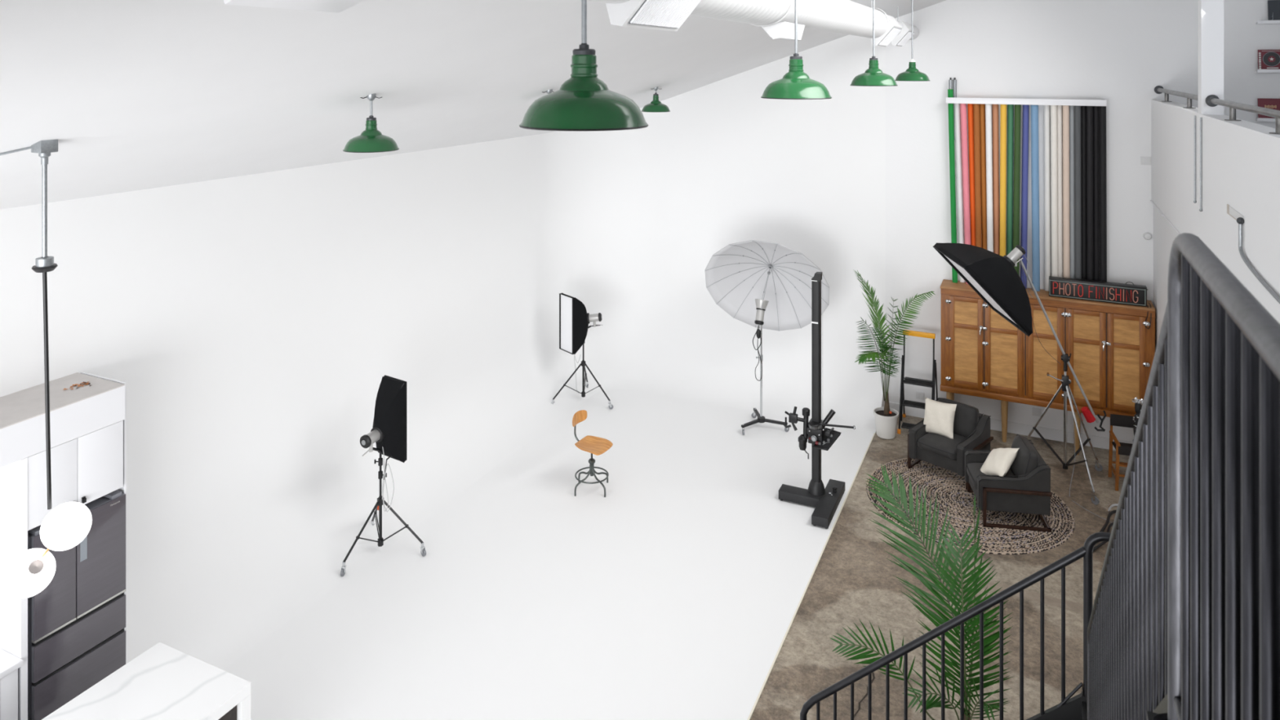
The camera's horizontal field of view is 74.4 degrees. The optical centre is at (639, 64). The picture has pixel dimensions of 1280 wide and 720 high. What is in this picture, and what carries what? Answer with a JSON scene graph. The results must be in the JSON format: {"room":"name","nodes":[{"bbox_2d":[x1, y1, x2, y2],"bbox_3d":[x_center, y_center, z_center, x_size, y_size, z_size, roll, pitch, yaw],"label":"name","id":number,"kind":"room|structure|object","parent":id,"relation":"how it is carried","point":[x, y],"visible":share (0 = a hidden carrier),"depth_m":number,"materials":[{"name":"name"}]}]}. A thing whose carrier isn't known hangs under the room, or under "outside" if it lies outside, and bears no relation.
{"room":"studio","nodes":[
{"label":"studio","id":0,"kind":"room"},
{"bbox_2d":[0,198,78,396],"bbox_3d":[-6.334,3.150,3.743,0.150,4.200,7.380,0,0,25],"label":"wall","id":1,"kind":"structure","parent":0,"point":[21,294],"depth_m":6.74,"materials":[{"name":"white paint"}]},
{"bbox_2d":[0,385,124,467],"bbox_3d":[-5.136,2.714,5.384,0.620,0.272,3.370,0,0,25],"label":"wall","id":2,"kind":"structure","parent":0,"point":[22,440],"depth_m":6.34,"materials":[{"name":"white paint"}]},
{"bbox_2d":[0,372,124,429],"bbox_3d":[-5.136,2.574,5.384,0.620,0.008,3.370,0,0,25],"label":"cabinet top","id":3,"kind":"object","parent":2,"relation":"on","point":[16,407],"depth_m":6.52,"materials":[{"name":"white"}]},
{"bbox_2d":[62,381,91,390],"bbox_3d":[-4.494,2.563,6.734,0.195,0.006,0.143,0,0,-38],"label":"petals","id":4,"kind":"object","parent":3,"relation":"on","point":[85,383],"visible":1,"depth_m":6.75,"materials":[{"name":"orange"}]},
{"bbox_2d":[0,0,946,209],"bbox_3d":[0.677,-0.862,5.373,11.750,4.168,16.300,0,0,25],"label":"ceiling","id":5,"kind":"structure","parent":0,"point":[134,95],"depth_m":5.66,"materials":[{"name":"paint"}]},
{"bbox_2d":[0,139,92,598],"bbox_3d":[-4.251,1.792,4.772,2.014,2.703,0.324,0,0,-17],"label":"globe pendant","id":6,"kind":"object","parent":5,"relation":"hanging from","point":[67,525],"visible":1,"depth_m":4.96,"materials":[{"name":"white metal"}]},
{"bbox_2d":[223,0,364,13],"bbox_3d":[-1.331,-0.380,3.677,0.619,0.258,0.640,0,0,25],"label":"skylight","id":7,"kind":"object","parent":5,"relation":"attached to","point":[327,6],"depth_m":3.81,"materials":[{"name":"white glass"}]},
{"bbox_2d":[342,93,399,152],"bbox_3d":[-2.079,0.440,6.526,0.417,0.441,0.417,0,0,25],"label":"pendant lamp","id":8,"kind":"object","parent":5,"relation":"hanging from","point":[371,140],"visible":1,"depth_m":6.42,"materials":[{"name":"green metal"}]},
{"bbox_2d":[542,88,554,93],"bbox_3d":[-0.983,0.456,9.138,0.417,0.392,0.417,0,0,25],"label":"pendant lamp","id":9,"kind":"object","parent":5,"relation":"hanging from","point":[548,91],"visible":0.04,"depth_m":9.12,"materials":[{"name":"metal"}]},
{"bbox_2d":[519,0,648,131],"bbox_3d":[-0.181,-0.363,2.730,0.417,1.125,0.417,0,0,25],"label":"pendant lamp","id":10,"kind":"object","parent":5,"relation":"hanging from","point":[584,102],"visible":1,"depth_m":2.61,"materials":[{"name":"green metal"}]},
{"bbox_2d":[641,86,670,112],"bbox_3d":[0.227,0.490,12.061,0.417,0.358,0.417,0,0,25],"label":"pendant lamp","id":11,"kind":"object","parent":5,"relation":"hanging from","point":[655,105],"visible":1,"depth_m":11.95,"materials":[{"name":"green metal"}]},
{"bbox_2d":[586,0,919,46],"bbox_3d":[1.010,-0.479,6.123,0.526,0.618,14.340,0,0,25],"label":"air duct","id":12,"kind":"object","parent":5,"relation":"hanging from","point":[775,17],"visible":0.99,"depth_m":5.66,"materials":[{"name":"white metal"}]},
{"bbox_2d":[760,0,831,99],"bbox_3d":[0.931,-0.368,5.032,0.417,1.134,0.417,0,0,25],"label":"pendant lamp","id":13,"kind":"object","parent":5,"relation":"hanging from","point":[796,84],"visible":1,"depth_m":4.92,"materials":[{"name":"green metal"}]},
{"bbox_2d":[849,0,897,86],"bbox_3d":[2.113,-0.366,7.626,0.417,1.113,0.417,0,0,25],"label":"pendant lamp","id":14,"kind":"object","parent":5,"relation":"hanging from","point":[873,76],"visible":1,"depth_m":7.52,"materials":[{"name":"green metal"}]},
{"bbox_2d":[894,0,929,80],"bbox_3d":[3.349,-0.353,10.371,0.417,1.104,0.417,0,0,25],"label":"pendant lamp","id":15,"kind":"object","parent":5,"relation":"hanging from","point":[912,73],"visible":1,"depth_m":10.28,"materials":[{"name":"green metal"}]},
{"bbox_2d":[78,35,884,669],"bbox_3d":[-0.489,2.291,9.917,5.170,5.918,8.770,0,0,25],"label":"wall","id":16,"kind":"structure","parent":0,"point":[252,325],"depth_m":10.80,"materials":[{"name":"white paint"}]},
{"bbox_2d":[27,420,123,530],"bbox_3d":[-4.561,3.120,6.567,0.635,0.540,0.720,0,0,25],"label":"upper cabinet","id":17,"kind":"object","parent":16,"relation":"attached to","point":[87,468],"visible":0.65,"depth_m":6.45,"materials":[{"name":"white"}]},
{"bbox_2d":[222,389,1129,719],"bbox_3d":[0.757,5.305,5.308,11.550,0.130,16.250,0,0,25],"label":"floor","id":18,"kind":"structure","parent":0,"point":[675,593],"depth_m":8.32,"materials":[{"name":"white paint"}]},
{"bbox_2d":[0,668,17,719],"bbox_3d":[-5.291,4.745,5.021,0.609,0.850,2.580,0,0,25],"label":"base cabinet","id":19,"kind":"object","parent":18,"relation":"on","point":[8,683],"visible":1,"depth_m":6.01,"materials":[{"name":"white"}]},
{"bbox_2d":[0,648,23,679],"bbox_3d":[-5.282,4.298,5.027,0.660,0.040,2.598,0,0,25],"label":"countertop","id":20,"kind":"structure","parent":19,"relation":"on","point":[9,663],"depth_m":6.04,"materials":[{"name":"white stone"}]},
{"bbox_2d":[0,457,27,719],"bbox_3d":[-4.733,4.050,6.231,0.620,2.400,0.045,0,0,25],"label":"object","id":21,"kind":"object","parent":18,"relation":"on","point":[14,476],"visible":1,"depth_m":6.11,"materials":[{"name":"white"}]},
{"bbox_2d":[27,489,126,719],"bbox_3d":[-4.543,4.330,6.596,0.582,1.800,0.688,0,0,25],"label":"refrigerator","id":22,"kind":"object","parent":18,"relation":"on","point":[77,624],"visible":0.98,"depth_m":6.46,"materials":[{"name":"grey metal"}]},
{"bbox_2d":[80,371,126,663],"bbox_3d":[-4.414,3.910,6.931,0.570,2.680,0.016,0,0,25],"label":"panel","id":23,"kind":"object","parent":18,"relation":"on","point":[123,489],"visible":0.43,"depth_m":6.82,"materials":[{"name":"white"}]},
{"bbox_2d":[41,642,251,719],"bbox_3d":[-3.845,4.790,4.677,0.970,0.920,3.190,0,0,25],"label":"kitchen island","id":24,"kind":"object","parent":18,"relation":"on","point":[164,682],"visible":1,"depth_m":5.82,"materials":[{"name":"stone"}]},
{"bbox_2d":[340,374,426,576],"bbox_3d":[-2.777,4.328,8.945,0.874,1.822,0.843,0,0,25],"label":"light","id":25,"kind":"object","parent":18,"relation":"on","point":[388,430],"visible":1,"depth_m":9.01,"materials":[{"name":"black metal"}]},
{"bbox_2d":[551,292,613,408],"bbox_3d":[-0.992,4.405,13.038,0.837,1.669,0.946,0,0,-30],"label":"stand","id":26,"kind":"object","parent":18,"relation":"on","point":[574,318],"visible":1,"depth_m":13.03,"materials":[{"name":"black metal"}]},
{"bbox_2d":[560,294,572,353],"bbox_3d":[-1.131,4.013,13.074,0.308,0.855,0.139,0,0,25],"label":"diffuser","id":27,"kind":"object","parent":26,"relation":"attached to","point":[566,300],"depth_m":13.08,"materials":[{"name":"white fabric"}]},
{"bbox_2d":[572,409,613,497],"bbox_3d":[-0.598,4.786,10.398,0.495,0.909,0.446,0,0,11],"label":"stool","id":28,"kind":"object","parent":18,"relation":"on","point":[597,446],"visible":1,"depth_m":10.42,"materials":[{"name":"brown wood"}]},
{"bbox_2d":[704,240,829,435],"bbox_3d":[1.853,3.864,12.402,1.798,2.751,1.069,0,0,5],"label":"light","id":29,"kind":"object","parent":18,"relation":"on","point":[765,285],"visible":0.99,"depth_m":12.71,"materials":[{"name":"white fabric"}]},
{"bbox_2d":[746,432,875,719],"bbox_3d":[0.293,5.305,5.526,0.016,0.130,16.250,0,0,25],"label":"trim","id":30,"kind":"structure","parent":18,"relation":"on","point":[863,459],"depth_m":8.31,"materials":[{"name":"beige"}]},
{"bbox_2d":[778,271,855,528],"bbox_3d":[2.085,3.865,10.024,0.857,2.750,0.935,0,0,25],"label":"stand","id":31,"kind":"object","parent":18,"relation":"on","point":[826,501],"visible":1,"depth_m":10.06,"materials":[{"name":"black metal"}]},
{"bbox_2d":[813,427,840,449],"bbox_3d":[2.226,4.453,10.032,0.198,0.127,0.337,0,0,40],"label":"tray","id":32,"kind":"object","parent":31,"relation":"on","point":[824,440],"depth_m":10.00,"materials":[{"name":"black metal"}]},
{"bbox_2d":[853,672,875,717],"bbox_3d":[1.794,5.248,6.864,0.097,0.001,0.950,0,0,25],"label":"trim","id":33,"kind":"structure","parent":18,"relation":"on","point":[873,673],"depth_m":6.99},
{"bbox_2d":[853,270,934,439],"bbox_3d":[3.504,4.027,11.936,1.313,2.425,0.610,0,0,-26],"label":"potted palm","id":34,"kind":"object","parent":18,"relation":"on","point":[886,417],"visible":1,"depth_m":11.86,"materials":[{"name":"green plant"}]},
{"bbox_2d":[897,329,937,434],"bbox_3d":[4.024,4.565,12.192,0.517,1.370,0.660,0,0,25],"label":"step ladder","id":35,"kind":"object","parent":18,"relation":"on","point":[932,384],"visible":0.63,"depth_m":12.15,"materials":[{"name":"black metal"}]},
{"bbox_2d":[829,462,1014,719],"bbox_3d":[2.244,4.264,6.537,1.233,1.971,1.615,0,0,25],"label":"potted palm","id":36,"kind":"object","parent":18,"relation":"on","point":[947,578],"visible":0.89,"depth_m":6.07,"materials":[{"name":"green plant"}]},
{"bbox_2d":[866,457,1075,554],"bbox_3d":[3.932,5.240,10.163,2.361,0.018,2.271,0,0,25],"label":"braided rug","id":37,"kind":"object","parent":18,"relation":"on","point":[944,483],"visible":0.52,"depth_m":9.81,"materials":[{"name":"beige fabric"}]},
{"bbox_2d":[907,397,993,489],"bbox_3d":[3.996,4.828,10.896,0.790,0.820,0.808,0,0,-44],"label":"armchair","id":38,"kind":"object","parent":37,"relation":"on","point":[971,428],"visible":0.72,"depth_m":10.81,"materials":[{"name":"fabric"}]},
{"bbox_2d":[923,397,956,439],"bbox_3d":[3.895,4.603,10.986,0.450,0.426,0.220,0,0,43],"label":"throw pillow","id":39,"kind":"object","parent":38,"relation":"on","point":[939,417],"visible":1,"depth_m":10.92,"materials":[{"name":"white fabric"}]},
{"bbox_2d":[917,432,965,459],"bbox_3d":[3.939,4.863,10.841,0.620,0.160,0.540,0,0,-44],"label":"seat cushion","id":40,"kind":"object","parent":38,"relation":"on","point":[935,446],"depth_m":10.70,"materials":[{"name":"fabric"}]},
{"bbox_2d":[937,398,978,437],"bbox_3d":[4.143,4.628,11.039,0.247,0.408,0.540,0,0,-44],"label":"cushion","id":41,"kind":"object","parent":38,"relation":"on","point":[966,422],"depth_m":10.88,"materials":[{"name":"fabric"}]},
{"bbox_2d":[964,434,1051,532],"bbox_3d":[4.285,4.828,9.905,0.790,0.820,0.808,0,0,9],"label":"armchair","id":42,"kind":"object","parent":37,"relation":"on","point":[1025,487],"visible":0.9,"depth_m":9.56,"materials":[{"name":"fabric"}]},
{"bbox_2d":[966,462,1014,489],"bbox_3d":[4.207,4.863,9.918,0.620,0.160,0.540,0,0,9],"label":"seat cushion","id":43,"kind":"object","parent":42,"relation":"on","point":[973,469],"depth_m":9.94,"materials":[{"name":"fabric"}]},
{"bbox_2d":[980,448,1019,476],"bbox_3d":[4.202,4.663,9.888,0.351,0.404,0.494,0,0,-21],"label":"throw pillow","id":44,"kind":"object","parent":42,"relation":"on","point":[998,461],"visible":0.95,"depth_m":9.80,"materials":[{"name":"white fabric"}]},
{"bbox_2d":[1009,435,1039,475],"bbox_3d":[4.488,4.628,9.873,0.247,0.408,0.540,0,0,9],"label":"cushion","id":45,"kind":"object","parent":42,"relation":"on","point":[1026,461],"depth_m":9.71,"materials":[{"name":"fabric"}]},
{"bbox_2d":[933,242,1111,522],"bbox_3d":[4.819,3.759,10.584,2.155,3.007,1.828,0,0,25],"label":"light","id":46,"kind":"object","parent":18,"relation":"on","point":[993,277],"visible":0.93,"depth_m":10.45,"materials":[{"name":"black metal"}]},
{"bbox_2d":[946,256,1016,324],"bbox_3d":[4.258,2.793,10.543,0.810,0.894,0.974,0,0,-3],"label":"diffuser","id":47,"kind":"object","parent":46,"relation":"attached to","point":[993,278],"depth_m":10.18,"materials":[{"name":"white fabric"}]},
{"bbox_2d":[969,580,1083,613],"bbox_3d":[4.255,5.248,8.149,2.000,0.001,0.190,0,0,25],"label":"trim","id":48,"kind":"structure","parent":18,"relation":"on","point":[1070,606],"depth_m":8.29,"materials":[{"name":"concrete"}]},
{"bbox_2d":[940,279,1155,454],"bbox_3d":[5.552,4.205,11.637,2.633,2.090,0.504,0,0,25],"label":"storage cabinet","id":49,"kind":"object","parent":18,"relation":"on","point":[1110,346],"visible":0.71,"depth_m":11.44,"materials":[{"name":"brown wood"}]},
{"bbox_2d":[947,88,957,282],"bbox_3d":[4.546,1.757,12.260,0.137,2.804,0.074,0,0,25],"label":"paper roll","id":50,"kind":"object","parent":49,"relation":"on","point":[950,91],"visible":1,"depth_m":12.23,"materials":[{"name":"green paper"}]},
{"bbox_2d":[948,77,952,88],"bbox_3d":[4.531,0.275,12.302,0.051,0.170,0.052,0,0,25],"label":"crossbar","id":51,"kind":"object","parent":50,"relation":"attached to","point":[950,81],"visible":1,"depth_m":12.28,"materials":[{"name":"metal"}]},
{"bbox_2d":[954,103,965,282],"bbox_3d":[4.659,1.827,12.283,0.160,2.664,0.082,0,0,25],"label":"paper roll","id":52,"kind":"object","parent":49,"relation":"on","point":[957,106],"visible":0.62,"depth_m":12.25,"materials":[{"name":"white paper"}]},
{"bbox_2d":[960,103,970,284],"bbox_3d":[4.710,1.827,12.183,0.163,2.664,0.082,0,0,25],"label":"paper roll","id":53,"kind":"object","parent":49,"relation":"on","point":[962,106],"visible":0.73,"depth_m":12.15,"materials":[{"name":"pink paper"}]},
{"bbox_2d":[967,103,975,245],"bbox_3d":[4.817,1.827,12.209,0.142,2.664,0.082,0,0,25],"label":"paper roll","id":54,"kind":"object","parent":49,"relation":"on","point":[970,106],"visible":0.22,"depth_m":12.18,"materials":[{"name":"orange paper"}]},
{"bbox_2d":[973,103,982,248],"bbox_3d":[4.854,1.827,12.116,0.122,2.664,0.082,0,0,25],"label":"paper roll","id":55,"kind":"object","parent":49,"relation":"on","point":[975,106],"visible":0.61,"depth_m":12.08,"materials":[{"name":"orange paper"}]},
{"bbox_2d":[979,103,986,249],"bbox_3d":[4.952,1.827,12.145,0.133,2.664,0.082,0,0,25],"label":"paper roll","id":56,"kind":"object","parent":49,"relation":"on","point":[982,106],"visible":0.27,"depth_m":12.11,"materials":[{"name":"brown paper"}]},
{"bbox_2d":[985,103,993,252],"bbox_3d":[4.994,1.827,12.050,0.114,2.664,0.082,0,0,25],"label":"paper roll","id":57,"kind":"object","parent":49,"relation":"on","point":[988,107],"visible":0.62,"depth_m":12.02,"materials":[{"name":"white paper"}]},
{"bbox_2d":[991,104,999,254],"bbox_3d":[5.099,1.827,12.076,0.106,2.664,0.082,0,0,25],"label":"paper roll","id":58,"kind":"object","parent":49,"relation":"on","point":[994,107],"visible":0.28,"depth_m":12.04,"materials":[{"name":"brown paper"}]},
{"bbox_2d":[999,104,1006,256],"bbox_3d":[5.155,1.827,11.974,0.096,2.663,0.082,0,0,25],"label":"paper roll","id":59,"kind":"object","parent":49,"relation":"on","point":[1003,107],"visible":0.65,"depth_m":11.94,"materials":[{"name":"yellow paper"}]},
{"bbox_2d":[1006,104,1013,255],"bbox_3d":[5.265,1.827,11.998,0.098,2.663,0.082,0,0,25],"label":"paper roll","id":60,"kind":"object","parent":49,"relation":"on","point":[1010,107],"visible":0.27,"depth_m":11.96,"materials":[{"name":"green paper"}]},
{"bbox_2d":[1013,104,1021,274],"bbox_3d":[5.316,1.827,11.898,0.108,2.664,0.082,0,0,25],"label":"paper roll","id":61,"kind":"object","parent":49,"relation":"on","point":[1017,107],"visible":0.65,"depth_m":11.86,"materials":[{"name":"paper"}]},
{"bbox_2d":[1020,104,1029,288],"bbox_3d":[5.436,1.827,11.918,0.113,2.664,0.082,0,0,25],"label":"paper roll","id":62,"kind":"object","parent":49,"relation":"on","point":[1025,107],"visible":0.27,"depth_m":11.88,"materials":[{"name":"blue paper"}]},
{"bbox_2d":[1031,104,1039,291],"bbox_3d":[5.530,1.827,11.797,0.118,2.664,0.096,0,0,25],"label":"paper roll","id":63,"kind":"object","parent":49,"relation":"on","point":[1034,108],"visible":0.85,"depth_m":11.76,"materials":[{"name":"blue paper"}]},
{"bbox_2d":[1043,105,1050,291],"bbox_3d":[5.696,1.829,11.795,0.094,2.658,0.082,0,0,25],"label":"paper roll","id":64,"kind":"object","parent":49,"relation":"on","point":[1046,108],"visible":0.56,"depth_m":11.76,"materials":[{"name":"white paper"}]},
{"bbox_2d":[1050,105,1057,276],"bbox_3d":[5.746,1.829,11.695,0.097,2.658,0.082,0,0,25],"label":"paper roll","id":65,"kind":"object","parent":49,"relation":"on","point":[1054,185],"visible":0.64,"depth_m":11.66,"materials":[{"name":"white paper"}]},
{"bbox_2d":[1057,105,1062,277],"bbox_3d":[5.835,1.829,11.730,0.091,2.658,0.082,0,0,25],"label":"paper roll","id":66,"kind":"object","parent":49,"relation":"on","point":[1060,108],"visible":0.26,"depth_m":11.70,"materials":[{"name":"white paper"}]},
{"bbox_2d":[1062,105,1070,278],"bbox_3d":[5.880,1.829,11.633,0.091,2.658,0.082,0,0,25],"label":"paper roll","id":67,"kind":"object","parent":49,"relation":"on","point":[1066,245],"visible":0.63,"depth_m":11.60,"materials":[{"name":"beige paper"}]},
{"bbox_2d":[1069,105,1075,278],"bbox_3d":[5.976,1.829,11.663,0.091,2.658,0.082,0,0,25],"label":"paper roll","id":68,"kind":"object","parent":49,"relation":"on","point":[1072,231],"visible":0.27,"depth_m":11.63,"materials":[{"name":"grey paper"}]},
{"bbox_2d":[1074,105,1081,279],"bbox_3d":[6.009,1.829,11.572,0.089,2.658,0.082,0,0,25],"label":"paper roll","id":69,"kind":"object","parent":49,"relation":"on","point":[1077,164],"visible":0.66,"depth_m":11.54,"materials":[{"name":"black paper"}]},
{"bbox_2d":[1080,106,1086,279],"bbox_3d":[6.107,1.829,11.602,0.088,2.658,0.082,0,0,25],"label":"paper roll","id":70,"kind":"object","parent":49,"relation":"on","point":[1083,108],"visible":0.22,"depth_m":11.57,"materials":[{"name":"black paper"}]},
{"bbox_2d":[1086,106,1093,280],"bbox_3d":[6.141,1.829,11.510,0.089,2.658,0.082,0,0,25],"label":"paper roll","id":71,"kind":"object","parent":49,"relation":"on","point":[1090,247],"visible":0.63,"depth_m":11.48,"materials":[{"name":"black paper"}]},
{"bbox_2d":[1093,106,1099,280],"bbox_3d":[6.242,1.829,11.538,0.089,2.658,0.082,0,0,25],"label":"paper roll","id":72,"kind":"object","parent":49,"relation":"on","point":[1095,108],"visible":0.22,"depth_m":11.51,"materials":[{"name":"black paper"}]},
{"bbox_2d":[1048,275,1151,328],"bbox_3d":[6.125,3.149,11.258,1.197,0.560,0.190,0,0,26],"label":"sign","id":73,"kind":"object","parent":49,"relation":"on","point":[1064,287],"visible":1,"depth_m":11.23,"materials":[{"name":"black metal"}]},
{"bbox_2d":[1099,106,1106,281],"bbox_3d":[6.284,1.829,11.443,0.091,2.658,0.082,0,0,25],"label":"paper roll","id":74,"kind":"object","parent":49,"relation":"on","point":[1103,196],"visible":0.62,"depth_m":11.41,"materials":[{"name":"black paper"}]},
{"bbox_2d":[1026,691,1087,719],"bbox_3d":[1.442,3.410,3.405,3.070,4.220,3.450,0,0,25],"label":"staircase","id":75,"kind":"structure","parent":18,"relation":"on","point":[1075,708],"depth_m":4.80,"materials":[{"name":"black metal"}]},
{"bbox_2d":[800,531,1111,719],"bbox_3d":[2.289,3.818,4.891,2.761,2.383,0.048,0,0,25],"label":"stair railing","id":76,"kind":"object","parent":75,"relation":"on","point":[1086,552],"visible":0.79,"depth_m":4.97,"materials":[{"name":"black metal"}]},
{"bbox_2d":[1087,304,1167,719],"bbox_3d":[1.685,2.026,2.993,0.034,3.147,2.983,0,0,25],"label":"stair railing","id":77,"kind":"object","parent":75,"relation":"on","point":[1127,628],"visible":0.94,"depth_m":2.20,"materials":[{"name":"metal"}]},
{"bbox_2d":[1093,503,1118,551],"bbox_3d":[5.266,5.142,9.341,0.304,0.215,0.961,0,0,45],"label":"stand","id":78,"kind":"object","parent":18,"relation":"on","point":[1110,506],"visible":0.57,"depth_m":9.44,"materials":[{"name":"black metal"}]},
{"bbox_2d":[1107,413,1135,490],"bbox_3d":[6.136,4.845,10.502,0.468,0.810,0.410,0,0,17],"label":"chair","id":79,"kind":"object","parent":18,"relation":"on","point":[1122,448],"visible":0.54,"depth_m":10.65,"materials":[{"name":"brown wood"}]},
{"bbox_2d":[1132,396,1143,440],"bbox_3d":[6.127,4.390,10.364,0.142,0.580,0.145,0,0,25],"label":"accessory","id":80,"kind":"object","parent":79,"relation":"on","point":[1138,402],"visible":0.47,"depth_m":10.35,"materials":[{"name":"silver plastic"}]},
{"bbox_2d":[873,407,898,439],"bbox_3d":[3.478,5.075,11.924,0.348,0.330,0.348,0,0,25],"label":"pot","id":81,"kind":"object","parent":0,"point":[886,420],"depth_m":11.82,"materials":[{"name":"white ceramic"}]},
{"bbox_2d":[884,0,1279,441],"bbox_3d":[4.212,1.100,12.650,11.550,8.300,0.180,0,0,25],"label":"wall","id":82,"kind":"structure","parent":0,"point":[1116,51],"depth_m":11.90,"materials":[{"name":"white paint"}]},
{"bbox_2d":[915,391,924,399],"bbox_3d":[4.170,4.930,12.560,0.120,0.110,0.020,0,0,25],"label":"wall outlet","id":83,"kind":"object","parent":82,"relation":"attached to","point":[919,395],"visible":1,"depth_m":12.56,"materials":[{"name":"white plastic"}]},
{"bbox_2d":[952,77,956,140],"bbox_3d":[4.602,0.645,12.329,0.051,0.910,0.052,0,0,25],"label":"crossbar","id":84,"kind":"object","parent":82,"relation":"attached to","point":[954,82],"visible":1,"depth_m":12.31,"materials":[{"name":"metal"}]},
{"bbox_2d":[888,401,1133,450],"bbox_3d":[5.291,5.175,12.031,3.490,0.150,0.022,0,0,25],"label":"baseboard","id":85,"kind":"structure","parent":82,"relation":"attached to","point":[1098,442],"depth_m":11.88,"materials":[{"name":"white"}]},
{"bbox_2d":[946,97,1106,106],"bbox_3d":[5.402,0.517,11.878,2.040,0.085,0.205,0,0,25],"label":"rack","id":86,"kind":"object","parent":82,"relation":"attached to","point":[948,100],"visible":0.99,"depth_m":11.76,"materials":[{"name":"white"}]},
{"bbox_2d":[1031,407,1041,416],"bbox_3d":[5.595,4.900,11.889,0.120,0.110,0.020,0,0,25],"label":"wall outlet","id":87,"kind":"object","parent":82,"relation":"attached to","point":[1035,411],"visible":0.92,"depth_m":11.89,"materials":[{"name":"white plastic"}]},
{"bbox_2d":[1140,156,1151,164],"bbox_3d":[6.794,1.290,11.325,0.120,0.110,0.020,0,0,25],"label":"wall outlet","id":88,"kind":"object","parent":82,"relation":"attached to","point":[1144,160],"visible":1,"depth_m":11.32,"materials":[{"name":"white plastic"}]},
{"bbox_2d":[1142,231,1151,239],"bbox_3d":[6.804,2.300,11.301,0.100,0.100,0.055,0,0,25],"label":"wall sensor","id":89,"kind":"object","parent":82,"relation":"attached to","point":[1148,236],"visible":1,"depth_m":11.29,"materials":[{"name":"white plastic"}]},
{"bbox_2d":[1255,117,1275,121],"bbox_3d":[8.464,0.699,10.495,1.300,0.042,0.100,0,0,25],"label":"ledge","id":90,"kind":"object","parent":82,"relation":"attached to","point":[1257,119],"visible":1,"depth_m":10.69,"materials":[{"name":"white"}]},
{"bbox_2d":[1257,97,1279,118],"bbox_3d":[8.004,0.564,10.715,0.250,0.270,0.040,0,0,25],"label":"record sleeve","id":91,"kind":"object","parent":90,"relation":"on","point":[1273,104],"visible":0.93,"depth_m":10.72,"materials":[{"name":"red"}]},
{"bbox_2d":[1255,20,1279,24],"bbox_3d":[8.464,-0.541,10.495,1.300,0.042,0.100,0,0,25],"label":"ledge","id":92,"kind":"object","parent":82,"relation":"attached to","point":[1258,21],"visible":1,"depth_m":10.68,"materials":[{"name":"white"}]},
{"bbox_2d":[1267,0,1279,20],"bbox_3d":[8.126,-0.681,10.657,0.310,0.280,0.044,0,0,25],"label":"record sleeve","id":93,"kind":"object","parent":92,"relation":"on","point":[1273,6],"visible":1,"depth_m":10.69,"materials":[{"name":"grey paper"}]},
{"bbox_2d":[1255,69,1279,72],"bbox_3d":[8.464,0.079,10.495,1.300,0.042,0.100,0,0,25],"label":"ledge","id":94,"kind":"object","parent":82,"relation":"attached to","point":[1258,70],"visible":1,"depth_m":10.68,"materials":[{"name":"white"}]},
{"bbox_2d":[1257,49,1279,69],"bbox_3d":[8.008,-0.056,10.713,0.260,0.270,0.040,0,0,25],"label":"record sleeve","id":95,"kind":"object","parent":94,"relation":"on","point":[1267,59],"visible":1,"depth_m":10.71,"materials":[{"name":"red"}]},
{"bbox_2d":[1146,711,1158,719],"bbox_3d":[-1.400,1.400,0.090,5.390,0.200,4.970,0,0,25],"label":"floor","id":96,"kind":"structure","parent":0,"point":[1150,715],"depth_m":1.69,"materials":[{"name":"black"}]},
{"bbox_2d":[1153,232,1279,719],"bbox_3d":[0.517,0.803,0.511,0.090,0.994,2.565,0,0,25],"label":"guard railing","id":97,"kind":"object","parent":96,"relation":"on","point":[1224,344],"visible":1,"depth_m":1.26,"materials":[{"name":"metal"}]},
{"bbox_2d":[1151,99,1279,351],"bbox_3d":[3.500,2.857,3.962,0.180,4.785,16.150,0,0,25],"label":"wall","id":98,"kind":"structure","parent":0,"point":[1241,159],"depth_m":7.14,"materials":[{"name":"white paint"}]},
{"bbox_2d":[1150,200,1179,235],"bbox_3d":[6.205,1.813,9.956,0.031,0.022,2.900,0,0,25],"label":"conduit","id":99,"kind":"object","parent":98,"relation":"attached to","point":[1151,201],"visible":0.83,"depth_m":9.97,"materials":[{"name":"white metal"}]},
{"bbox_2d":[1154,85,1198,108],"bbox_3d":[6.165,0.371,9.637,0.116,0.185,3.600,0,0,25],"label":"railing","id":100,"kind":"object","parent":98,"relation":"on","point":[1158,89],"visible":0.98,"depth_m":9.65,"materials":[{"name":"metal"}]},
{"bbox_2d":[1193,115,1202,211],"bbox_3d":[5.275,0.927,7.973,0.028,0.874,0.348,0,0,25],"label":"cable","id":101,"kind":"object","parent":98,"relation":"attached to","point":[1194,201],"visible":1,"depth_m":7.83,"materials":[{"name":"white plastic"}]},
{"bbox_2d":[1198,0,1223,115],"bbox_3d":[5.361,-0.695,7.921,0.175,2.320,0.180,0,0,25],"label":"column","id":102,"kind":"structure","parent":98,"relation":"on","point":[1211,12],"depth_m":7.85,"materials":[{"name":"white paint"}]},
{"bbox_2d":[1205,94,1279,134],"bbox_3d":[3.113,0.371,3.152,0.116,0.185,10.355,0,0,25],"label":"railing","id":103,"kind":"object","parent":98,"relation":"on","point":[1212,100],"visible":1,"depth_m":6.62,"materials":[{"name":"metal"}]},
{"bbox_2d":[1226,204,1279,303],"bbox_3d":[4.118,1.312,5.533,0.052,0.383,2.780,0,0,25],"label":"handrail","id":104,"kind":"object","parent":98,"relation":"attached to","point":[1231,211],"visible":1,"depth_m":6.25,"materials":[{"name":"white metal"}]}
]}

